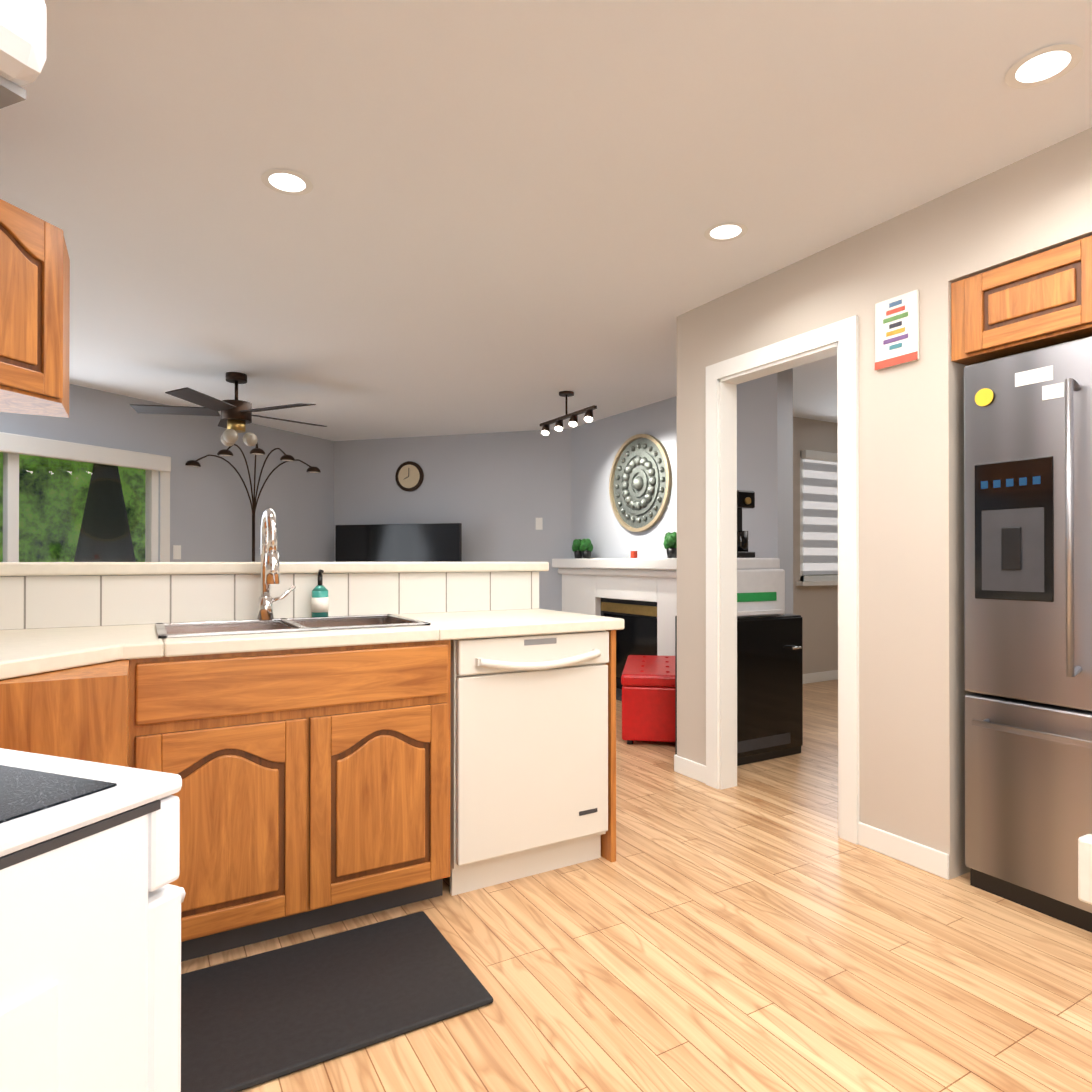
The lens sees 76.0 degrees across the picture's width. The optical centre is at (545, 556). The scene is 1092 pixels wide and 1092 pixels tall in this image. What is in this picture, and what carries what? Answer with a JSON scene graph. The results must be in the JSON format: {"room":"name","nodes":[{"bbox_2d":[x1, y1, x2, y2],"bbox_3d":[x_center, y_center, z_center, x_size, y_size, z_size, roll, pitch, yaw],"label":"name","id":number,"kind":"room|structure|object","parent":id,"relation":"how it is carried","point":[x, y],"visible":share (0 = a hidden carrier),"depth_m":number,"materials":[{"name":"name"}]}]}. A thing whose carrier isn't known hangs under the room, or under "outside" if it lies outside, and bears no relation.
{"room":"kitchen","nodes":[
{"label":"kitchen","id":0,"kind":"room"},
{"bbox_2d":[74,463,135,561],"bbox_3d":[-3.989,0.013,6.327,0.600,2.300,0.600,0,0,-30],"label":"umbrella","id":1,"kind":"object","parent":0,"point":[101,520],"depth_m":6.21,"materials":[{"name":"black fabric"}]},
{"bbox_2d":[0,384,333,561],"bbox_3d":[-3.259,-0.060,5.870,0.120,2.440,4.350,0,0,26],"label":"wall","id":2,"kind":"structure","parent":0,"point":[210,514],"depth_m":6.31,"materials":[{"name":"paint"}]},
{"bbox_2d":[0,432,170,561],"bbox_3d":[-3.696,0.155,4.870,0.160,2.000,2.290,0,0,26],"label":"living room window","id":3,"kind":"structure","parent":2,"relation":"in","point":[13,447],"depth_m":5.27,"materials":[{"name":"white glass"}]},
{"bbox_2d":[173,545,180,558],"bbox_3d":[-3.146,-0.039,5.960,0.005,0.120,0.070,0,0,26],"label":"electrical outlet","id":4,"kind":"object","parent":2,"relation":"attached to","point":[176,551],"visible":1,"depth_m":5.96,"materials":[{"name":"white plastic"}]},
{"bbox_2d":[334,429,570,610],"bbox_3d":[-1.022,-0.052,7.356,2.880,2.440,0.120,0,0,16],"label":"wall","id":5,"kind":"structure","parent":0,"point":[496,494],"depth_m":7.20,"materials":[{"name":"paint"}]},
{"bbox_2d":[395,461,423,491],"bbox_3d":[-1.447,-0.852,7.401,0.320,0.320,0.032,0,0,16],"label":"clock","id":6,"kind":"object","parent":5,"relation":"attached to","point":[409,476],"visible":0.96,"depth_m":7.39,"materials":[{"name":"brown metal"}]},
{"bbox_2d":[536,518,542,529],"bbox_3d":[-0.069,-0.334,7.015,0.070,0.120,0.008,0,0,16],"label":"switch plate","id":7,"kind":"object","parent":5,"relation":"attached to","point":[539,523],"visible":1,"depth_m":7.01,"materials":[{"name":"white plastic"}]},
{"bbox_2d":[0,0,1091,440],"bbox_3d":[0.251,-1.319,3.932,9.200,0.060,9.600,0,0,-30],"label":"ceiling","id":8,"kind":"structure","parent":0,"point":[502,214],"depth_m":2.35,"materials":[{"name":"paint"}]},
{"bbox_2d":[130,372,326,445],"bbox_3d":[-2.197,-1.034,4.954,1.299,0.500,1.242,0,0,-30],"label":"ceiling fan","id":9,"kind":"object","parent":8,"relation":"hanging from","point":[236,415],"visible":1,"depth_m":4.83,"materials":[{"name":"brown metal"}]},
{"bbox_2d":[261,169,312,195],"bbox_3d":[-0.894,-1.293,2.416,0.170,0.001,0.170,0,0,-30],"label":"recessed light","id":10,"kind":"object","parent":8,"relation":"in","point":[292,182],"visible":1,"depth_m":2.42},
{"bbox_2d":[540,391,596,435],"bbox_3d":[0.160,-1.139,5.449,0.120,0.286,0.800,0,0,-30],"label":"spotlight","id":11,"kind":"object","parent":8,"relation":"attached to","point":[573,417],"visible":1,"depth_m":5.42,"materials":[{"name":"brown metal"}]},
{"bbox_2d":[704,222,747,241],"bbox_3d":[0.715,-1.292,2.779,0.170,0.001,0.170,0,0,-30],"label":"recessed light","id":12,"kind":"object","parent":8,"relation":"in","point":[723,232],"visible":1,"depth_m":2.77,"materials":[{"name":"white"}]},
{"bbox_2d":[1004,44,1082,88],"bbox_3d":[1.315,-1.296,1.850,0.170,0.001,0.170,0,0,-30],"label":"recessed light","id":13,"kind":"object","parent":8,"relation":"in","point":[1042,64],"visible":1,"depth_m":1.85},
{"bbox_2d":[181,680,1091,1091],"bbox_3d":[0.251,1.181,3.920,9.200,0.060,9.600,0,0,-30],"label":"floor","id":14,"kind":"structure","parent":0,"point":[761,926],"depth_m":1.95,"materials":[{"name":"brown wood"}]},
{"bbox_2d":[0,708,171,884],"bbox_3d":[-1.551,0.704,1.761,1.013,0.870,0.900,0,0,-30],"label":"base cabinet","id":15,"kind":"object","parent":14,"relation":"on","point":[141,738],"depth_m":1.57,"materials":[{"name":"brown wood"}]},
{"bbox_2d":[0,748,185,1091],"bbox_3d":[-0.824,0.589,0.564,0.764,1.090,0.718,0,0,21],"label":"range","id":16,"kind":"object","parent":14,"relation":"on","point":[91,899],"visible":1,"depth_m":0.62,"materials":[{"name":"white metal"}]},
{"bbox_2d":[147,884,185,1091],"bbox_3d":[-0.721,0.593,0.830,0.503,0.515,0.599,0,0,-30],"label":"oven","id":17,"kind":"object","parent":16,"relation":"in","point":[163,903],"depth_m":0.69,"materials":[{"name":"white metal"}]},
{"bbox_2d":[185,442,320,561],"bbox_3d":[-2.629,0.071,6.306,1.130,2.182,0.475,0,0,-30],"label":"floor lamp","id":18,"kind":"object","parent":14,"relation":"on","point":[256,450],"visible":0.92,"depth_m":6.32,"materials":[{"name":"brown metal"}]},
{"bbox_2d":[172,640,450,961],"bbox_3d":[-0.774,0.707,2.206,0.928,0.870,0.307,0,0,-30],"label":"base cabinet","id":19,"kind":"object","parent":14,"relation":"on","point":[290,722],"depth_m":2.07,"materials":[{"name":"brown wood"}]},
{"bbox_2d":[0,624,175,723],"bbox_3d":[-1.447,0.247,1.586,1.020,0.040,1.350,0,0,-30],"label":"countertop","id":20,"kind":"structure","parent":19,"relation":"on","point":[77,669],"depth_m":1.70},
{"bbox_2d":[0,562,548,575],"bbox_3d":[-1.205,0.041,2.718,2.570,0.042,0.435,0,0,-30],"label":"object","id":21,"kind":"structure","parent":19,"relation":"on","point":[6,568],"depth_m":2.51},
{"bbox_2d":[164,608,623,655],"bbox_3d":[-0.523,0.251,2.525,1.520,0.040,0.648,0,0,-30],"label":"countertop","id":22,"kind":"structure","parent":19,"relation":"on","point":[489,622],"depth_m":2.24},
{"bbox_2d":[256,508,323,619],"bbox_3d":[-0.893,0.026,2.488,0.237,0.391,0.233,0,0,-30],"label":"faucet","id":23,"kind":"object","parent":22,"relation":"on","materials":[{"name":"silver metal"}]},
{"bbox_2d":[152,612,431,635],"bbox_3d":[-0.849,0.321,2.350,0.804,0.199,0.449,0,0,-30],"label":"sink","id":24,"kind":"object","parent":22,"relation":"in","point":[346,619],"depth_m":2.44,"materials":[{"name":"silver metal"}]},
{"bbox_2d":[181,911,492,1091],"bbox_3d":[-0.694,1.131,1.757,1.000,0.015,0.520,0,0,-30],"label":"kitchen mat","id":25,"kind":"object","parent":14,"relation":"on","point":[253,1020],"visible":0.71,"depth_m":1.77,"materials":[{"name":"rubber"}]},
{"bbox_2d":[450,630,608,895],"bbox_3d":[-0.168,0.711,2.706,0.614,0.868,0.637,0,0,-30],"label":"dishwasher","id":26,"kind":"object","parent":14,"relation":"on","point":[529,761],"visible":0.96,"depth_m":2.44,"materials":[{"name":"white metal"}]},
{"bbox_2d":[552,558,676,700],"bbox_3d":[0.647,0.586,5.884,0.348,1.148,2.120,0,0,-30],"label":"fireplace","id":27,"kind":"object","parent":14,"relation":"on","point":[638,596],"visible":0.44,"depth_m":5.86,"materials":[{"name":"white paint"}]},
{"bbox_2d":[572,539,581,557],"bbox_3d":[0.307,-0.079,6.591,0.127,0.186,0.128,0,0,-30],"label":"mantel plant","id":28,"kind":"object","parent":27,"relation":"on","point":[576,550],"visible":0.85,"depth_m":6.55,"materials":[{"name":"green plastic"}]},
{"bbox_2d":[580,538,592,557],"bbox_3d":[0.377,-0.079,6.470,0.127,0.186,0.128,0,0,-30],"label":"mantel plant","id":29,"kind":"object","parent":27,"relation":"on","point":[586,547],"visible":1,"depth_m":6.43,"materials":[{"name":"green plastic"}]},
{"bbox_2d":[631,551,636,557],"bbox_3d":[0.736,-0.020,5.846,0.040,0.060,0.040,0,0,-30],"label":"mantel decor","id":30,"kind":"object","parent":27,"relation":"on","point":[633,554],"visible":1,"depth_m":5.83,"materials":[{"name":"red"}]},
{"bbox_2d":[663,532,676,557],"bbox_3d":[0.982,-0.094,5.422,0.140,0.204,0.141,0,0,-30],"label":"mantel plant","id":31,"kind":"object","parent":27,"relation":"on","point":[670,543],"visible":0.88,"depth_m":5.38,"materials":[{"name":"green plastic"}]},
{"bbox_2d":[621,655,674,743],"bbox_3d":[0.733,0.932,4.686,0.410,0.444,0.910,0,0,9],"label":"ottoman","id":32,"kind":"object","parent":14,"relation":"on","point":[648,697],"visible":0.85,"depth_m":4.25,"materials":[{"name":"red leather"}]},
{"bbox_2d":[675,614,802,765],"bbox_3d":[1.139,0.746,4.054,0.670,0.810,0.398,0,0,-30],"label":"mini fridge","id":33,"kind":"object","parent":14,"relation":"on","point":[769,687],"visible":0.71,"depth_m":3.95,"materials":[{"name":"black plastic"}]},
{"bbox_2d":[737,609,782,615],"bbox_3d":[1.181,0.311,3.913,0.360,0.020,0.050,0,0,-30],"label":"tray","id":34,"kind":"object","parent":33,"relation":"on","point":[740,612],"depth_m":3.92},
{"bbox_2d":[737,558,784,617],"bbox_3d":[1.098,0.173,4.038,0.540,0.333,0.350,0,0,-30],"label":"printer","id":35,"kind":"object","parent":33,"relation":"on","point":[760,586],"visible":0.44,"depth_m":3.96,"materials":[{"name":"white plastic"}]},
{"bbox_2d":[737,490,754,557],"bbox_3d":[1.097,-0.187,4.060,0.140,0.383,0.215,0,0,-30],"label":"coffee machine","id":36,"kind":"object","parent":35,"relation":"on","point":[745,499],"visible":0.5,"depth_m":3.98,"materials":[{"name":"black plastic"}]},
{"bbox_2d":[737,733,790,752],"bbox_3d":[1.189,1.041,3.896,0.500,0.060,0.004,0,0,-30],"label":"vent","id":37,"kind":"object","parent":33,"relation":"attached to","point":[763,742],"depth_m":3.91,"materials":[{"name":"black metal"}]},
{"bbox_2d":[964,336,1091,932],"bbox_3d":[1.968,0.237,2.266,0.865,1.810,0.810,0,0,-30],"label":"fridge","id":38,"kind":"object","parent":14,"relation":"on","point":[1028,590],"visible":1,"depth_m":2.25,"materials":[{"name":"metal"}]},
{"bbox_2d":[965,693,1091,912],"bbox_3d":[1.687,0.777,2.101,0.066,0.600,0.810,0,0,-30],"label":"freezer","id":39,"kind":"object","parent":38,"relation":"in","point":[1028,800],"depth_m":2.26,"materials":[{"name":"metal"}]},
{"bbox_2d":[1078,834,1091,904],"bbox_3d":[1.634,0.926,2.046,0.070,0.190,0.110,0,0,-30],"label":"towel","id":40,"kind":"object","parent":38,"relation":"hanging from","point":[1085,841],"depth_m":2.06,"materials":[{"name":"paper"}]},
{"bbox_3d":[-1.516,0.892,7.118,1.600,0.550,0.440,0,0,16],"label":"tv console","id":41,"kind":"object","parent":14,"relation":"on","visible":0},
{"bbox_2d":[335,523,461,561],"bbox_3d":[-1.516,0.141,7.122,1.400,0.948,0.200,0,0,16],"label":"television","id":42,"kind":"object","parent":41,"relation":"on","point":[437,542],"visible":0.4,"depth_m":7.08,"materials":[{"name":"black plastic"}]},
{"bbox_2d":[571,368,792,613],"bbox_3d":[0.945,-0.060,5.874,0.150,2.440,2.680,0,0,-30],"label":"wall","id":43,"kind":"structure","parent":0,"point":[765,439],"depth_m":5.00,"materials":[{"name":"paint"}]},
{"bbox_2d":[609,434,671,531],"bbox_3d":[0.792,-0.629,5.962,0.114,0.830,0.830,0,0,-30],"label":"art","id":44,"kind":"object","parent":43,"relation":"attached to","point":[640,481],"visible":1,"depth_m":5.93,"materials":[{"name":"grey metal"}]},
{"bbox_2d":[719,242,840,361],"bbox_3d":[1.079,-1.088,3.197,0.100,0.410,0.700,0,0,-30],"label":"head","id":45,"kind":"structure","parent":0,"point":[802,296],"depth_m":3.13},
{"bbox_2d":[719,342,837,384],"bbox_3d":[1.079,-0.875,3.196,0.108,0.015,0.700,0,0,-30],"label":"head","id":46,"kind":"structure","parent":45,"relation":"attached to","point":[824,352],"depth_m":3.17},
{"bbox_2d":[793,417,837,614],"bbox_3d":[2.117,-0.057,6.343,2.350,2.440,0.120,0,0,-30],"label":"wall","id":47,"kind":"structure","parent":0,"point":[796,511],"depth_m":6.39,"materials":[{"name":"paint"}]},
{"bbox_2d":[796,580,837,585],"bbox_3d":[2.762,0.244,6.605,1.070,0.040,0.070,0,0,-30],"label":"window sill","id":48,"kind":"structure","parent":47,"relation":"attached to","point":[809,583],"depth_m":6.39,"materials":[{"name":"white wood"}]},
{"bbox_2d":[800,585,837,673],"bbox_3d":[2.715,0.694,6.685,0.970,0.940,0.120,0,0,-30],"label":"wall","id":49,"kind":"structure","parent":47,"relation":"attached to","point":[819,610],"depth_m":6.52,"materials":[{"name":"paint"}]},
{"bbox_2d":[800,457,837,580],"bbox_3d":[2.727,-0.371,6.668,0.970,1.190,0.070,0,0,-30],"label":"window","id":50,"kind":"structure","parent":47,"relation":"in","point":[829,577],"depth_m":6.41,"materials":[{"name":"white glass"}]},
{"bbox_2d":[801,450,837,574],"bbox_3d":[2.760,-0.406,6.611,0.950,1.140,0.058,0,0,-30],"label":"window blind","id":51,"kind":"object","parent":50,"relation":"attached to","point":[820,512],"visible":0.48,"depth_m":6.51,"materials":[{"name":"white fabric"}]},
{"bbox_2d":[803,670,837,683],"bbox_3d":[2.280,1.118,6.355,2.650,0.090,0.012,0,0,-30],"label":"baseboard","id":52,"kind":"structure","parent":47,"relation":"attached to","point":[820,676],"depth_m":6.51,"materials":[{"name":"white wood"}]},
{"bbox_2d":[677,193,965,878],"bbox_3d":[1.109,-0.073,3.140,0.100,2.440,1.460,0,0,-30],"label":"wall","id":53,"kind":"structure","parent":0,"point":[911,633],"depth_m":2.64,"materials":[{"name":"paint"}]},
{"bbox_2d":[675,755,705,783],"bbox_3d":[0.756,1.104,3.634,0.012,0.090,0.240,0,0,-30],"label":"baseboard","id":54,"kind":"structure","parent":53,"relation":"attached to","point":[691,769],"depth_m":3.63,"materials":[{"name":"white wood"}]},
{"bbox_2d":[706,315,859,844],"bbox_3d":[1.074,0.092,3.188,0.120,2.110,0.860,0,0,-30],"label":"door frame","id":55,"kind":"structure","parent":53,"relation":"attached to","point":[849,583],"depth_m":3.38,"materials":[{"name":"white wood"}]},
{"bbox_2d":[875,351,917,369],"bbox_3d":[1.322,-0.741,2.643,0.003,0.030,0.172,0,0,-30],"label":"trim","id":56,"kind":"structure","parent":53,"relation":"attached to","point":[905,358],"depth_m":2.64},
{"bbox_2d":[875,289,918,370],"bbox_3d":[1.329,-0.856,2.648,0.012,0.260,0.172,0,0,-30],"label":"wall sign","id":57,"kind":"object","parent":53,"relation":"attached to","point":[910,321],"visible":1,"depth_m":2.63,"materials":[{"name":"paper"}]},
{"bbox_2d":[889,299,901,307],"bbox_3d":[1.323,-0.959,2.645,0.002,0.016,0.050,0,0,-30],"label":"wall sign","id":58,"kind":"object","parent":57,"relation":"attached to","point":[895,303],"visible":1,"depth_m":2.64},
{"bbox_2d":[886,305,904,315],"bbox_3d":[1.323,-0.932,2.645,0.002,0.016,0.075,0,0,-30],"label":"wall sign","id":59,"kind":"object","parent":57,"relation":"attached to","point":[895,310],"visible":1,"depth_m":2.64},
{"bbox_2d":[883,312,907,323],"bbox_3d":[1.323,-0.905,2.645,0.002,0.016,0.100,0,0,-30],"label":"wall sign","id":60,"kind":"object","parent":57,"relation":"attached to","point":[896,317],"visible":1,"depth_m":2.64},
{"bbox_2d":[889,321,901,328],"bbox_3d":[1.323,-0.878,2.644,0.002,0.016,0.050,0,0,-30],"label":"wall sign","id":61,"kind":"object","parent":57,"relation":"attached to","point":[896,324],"visible":1,"depth_m":2.64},
{"bbox_2d":[886,327,904,336],"bbox_3d":[1.323,-0.851,2.644,0.002,0.016,0.075,0,0,-30],"label":"wall sign","id":62,"kind":"object","parent":57,"relation":"attached to","point":[894,332],"visible":1,"depth_m":2.64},
{"bbox_2d":[883,333,907,344],"bbox_3d":[1.323,-0.824,2.644,0.002,0.016,0.100,0,0,-30],"label":"wall sign","id":63,"kind":"object","parent":57,"relation":"attached to","point":[897,338],"visible":1,"depth_m":2.64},
{"bbox_2d":[889,342,901,349],"bbox_3d":[1.323,-0.797,2.644,0.002,0.016,0.050,0,0,-30],"label":"wall sign","id":64,"kind":"object","parent":57,"relation":"attached to","point":[894,346],"visible":1,"depth_m":2.64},
{"bbox_2d":[858,822,948,879],"bbox_3d":[1.336,1.099,2.630,0.012,0.090,0.360,0,0,-30],"label":"baseboard","id":65,"kind":"structure","parent":53,"relation":"attached to","point":[919,856],"depth_m":2.61,"materials":[{"name":"white wood"}]},
{"bbox_2d":[964,365,973,872],"bbox_3d":[1.799,-0.075,2.765,0.720,2.440,0.120,0,0,-30],"label":"wall","id":66,"kind":"structure","parent":0,"point":[967,868],"depth_m":2.54,"materials":[{"name":"paint"}]},
{"bbox_2d":[948,127,1091,282],"bbox_3d":[1.702,-1.141,2.119,0.100,0.315,0.910,0,0,-30],"label":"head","id":67,"kind":"structure","parent":0,"point":[1034,204],"depth_m":2.28},
{"bbox_3d":[-1.316,-0.088,0.221,0.120,2.440,4.150,0,0,-30],"label":"wall","id":68,"kind":"structure","parent":0,"visible":0},
{"bbox_2d":[0,199,69,417],"bbox_3d":[-1.756,-0.720,1.872,0.763,0.520,0.554,0,0,-30],"label":"upper cabinet","id":69,"kind":"object","parent":68,"relation":"attached to","point":[34,311],"visible":1,"depth_m":1.99,"materials":[{"name":"brown wood"}]},
{"bbox_3d":[2.421,-0.076,2.529,0.120,2.440,1.150,0,0,-30],"label":"wall","id":70,"kind":"structure","parent":0,"visible":0},
{"bbox_2d":[951,235,1091,364],"bbox_3d":[2.005,-0.836,2.294,0.818,0.278,0.900,0,0,-30],"label":"upper cabinet","id":71,"kind":"object","parent":70,"relation":"attached to","point":[1038,301],"visible":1,"depth_m":2.27,"materials":[{"name":"brown wood"}]},
{"bbox_3d":[-1.033,-0.088,0.196,0.920,2.440,0.120,0,0,21],"label":"wall","id":72,"kind":"structure","parent":0,"visible":0},
{"bbox_2d":[0,0,45,108],"bbox_3d":[-0.859,-0.692,0.483,0.758,0.608,0.525,0,0,21],"label":"range hood","id":73,"kind":"object","parent":72,"relation":"attached to","point":[22,42],"visible":1,"depth_m":0.57,"materials":[{"name":"white metal"}]},
{"label":"outside","id":74,"kind":"structure","parent":0,"visible":0},
{"bbox_2d":[0,452,144,561],"bbox_3d":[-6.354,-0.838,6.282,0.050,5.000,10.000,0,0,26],"label":"trees","id":75,"kind":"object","parent":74,"point":[45,462],"depth_m":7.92,"materials":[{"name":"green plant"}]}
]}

